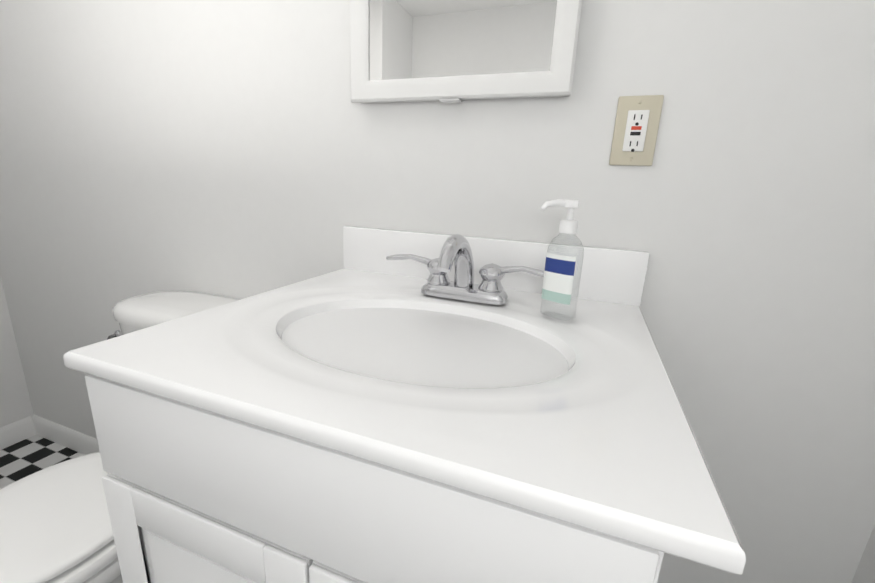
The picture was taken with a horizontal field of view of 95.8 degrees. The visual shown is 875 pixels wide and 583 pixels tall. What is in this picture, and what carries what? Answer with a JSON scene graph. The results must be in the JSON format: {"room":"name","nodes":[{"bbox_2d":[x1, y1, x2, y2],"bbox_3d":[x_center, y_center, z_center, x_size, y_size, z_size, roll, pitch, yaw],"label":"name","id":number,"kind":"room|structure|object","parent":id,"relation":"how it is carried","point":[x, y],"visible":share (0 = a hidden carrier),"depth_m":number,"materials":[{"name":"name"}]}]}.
{"room":"bathroom","nodes":[
{"label":"bathroom","id":0,"kind":"room"},
{"bbox_2d":[0,277,33,427],"bbox_3d":[-2.073,-0.201,0.644,0.100,2.100,1.836,8,16,19],"label":"wall","id":1,"kind":"structure","parent":0,"point":[15,403],"depth_m":1.62,"materials":[{"name":"paint"}]},
{"bbox_2d":[0,435,83,488],"bbox_3d":[-0.808,1.010,0.504,2.909,0.060,1.976,8,16,19],"label":"floor","id":2,"kind":"structure","parent":0,"point":[26,457],"depth_m":1.58,"materials":[{"name":"tile"}]},
{"bbox_2d":[0,290,240,582],"bbox_3d":[-0.735,0.465,0.920,0.464,0.791,0.685,8,16,19],"label":"toilet","id":3,"kind":"object","parent":2,"relation":"on","point":[55,525],"visible":0.25,"depth_m":0.78,"materials":[{"name":"ceramic"}]},
{"bbox_2d":[63,226,745,582],"bbox_3d":[-0.041,0.441,0.688,0.645,1.012,0.600,8,16,19],"label":"bathroom vanity","id":4,"kind":"object","parent":2,"relation":"on","point":[369,413],"visible":0.98,"depth_m":0.39,"materials":[{"name":"paint"}]},
{"bbox_2d":[386,234,543,304],"bbox_3d":[0.034,-0.039,0.682,0.313,0.122,0.156,8,16,19],"label":"faucet","id":5,"kind":"object","parent":4,"relation":"on","point":[456,249],"visible":0.96,"depth_m":0.70,"materials":[{"name":"silver metal"}]},
{"bbox_2d":[540,199,583,320],"bbox_3d":[0.193,-0.050,0.625,0.071,0.186,0.052,8,16,19],"label":"soap dispenser","id":6,"kind":"object","parent":4,"relation":"on","point":[559,275],"visible":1,"depth_m":0.61,"materials":[{"name":"clear"}]},
{"bbox_2d":[0,0,874,582],"bbox_3d":[-0.437,-0.238,1.064,2.869,2.100,0.100,8,16,19],"label":"wall","id":7,"kind":"structure","parent":0,"point":[238,148],"depth_m":0.77,"materials":[{"name":"paint"}]},
{"bbox_2d":[0,415,99,454],"bbox_3d":[-0.639,0.834,0.912,2.669,0.088,0.796,8,16,19],"label":"baseboard","id":8,"kind":"structure","parent":7,"relation":"attached to","point":[28,427],"depth_m":1.64,"materials":[{"name":"paint"}]},
{"bbox_2d":[350,0,581,102],"bbox_3d":[0.043,-0.678,0.691,0.442,0.639,0.038,8,16,19],"label":"medicine cabinet","id":9,"kind":"object","parent":7,"relation":"attached to","point":[446,51],"visible":0.95,"depth_m":0.73,"materials":[{"name":"paint"}]},
{"bbox_2d":[609,95,663,165],"bbox_3d":[0.345,-0.279,0.688,0.070,0.114,0.009,8,16,19],"label":"electrical outlet","id":10,"kind":"object","parent":7,"relation":"attached to","point":[637,122],"visible":1,"depth_m":0.69,"materials":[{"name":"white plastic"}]},
{"bbox_2d":[852,525,874,582],"bbox_3d":[0.532,0.145,-0.230,0.100,2.100,1.736,8,16,19],"label":"wall","id":11,"kind":"structure","parent":0,"point":[865,572],"depth_m":0.70,"materials":[{"name":"paint"}]}
]}

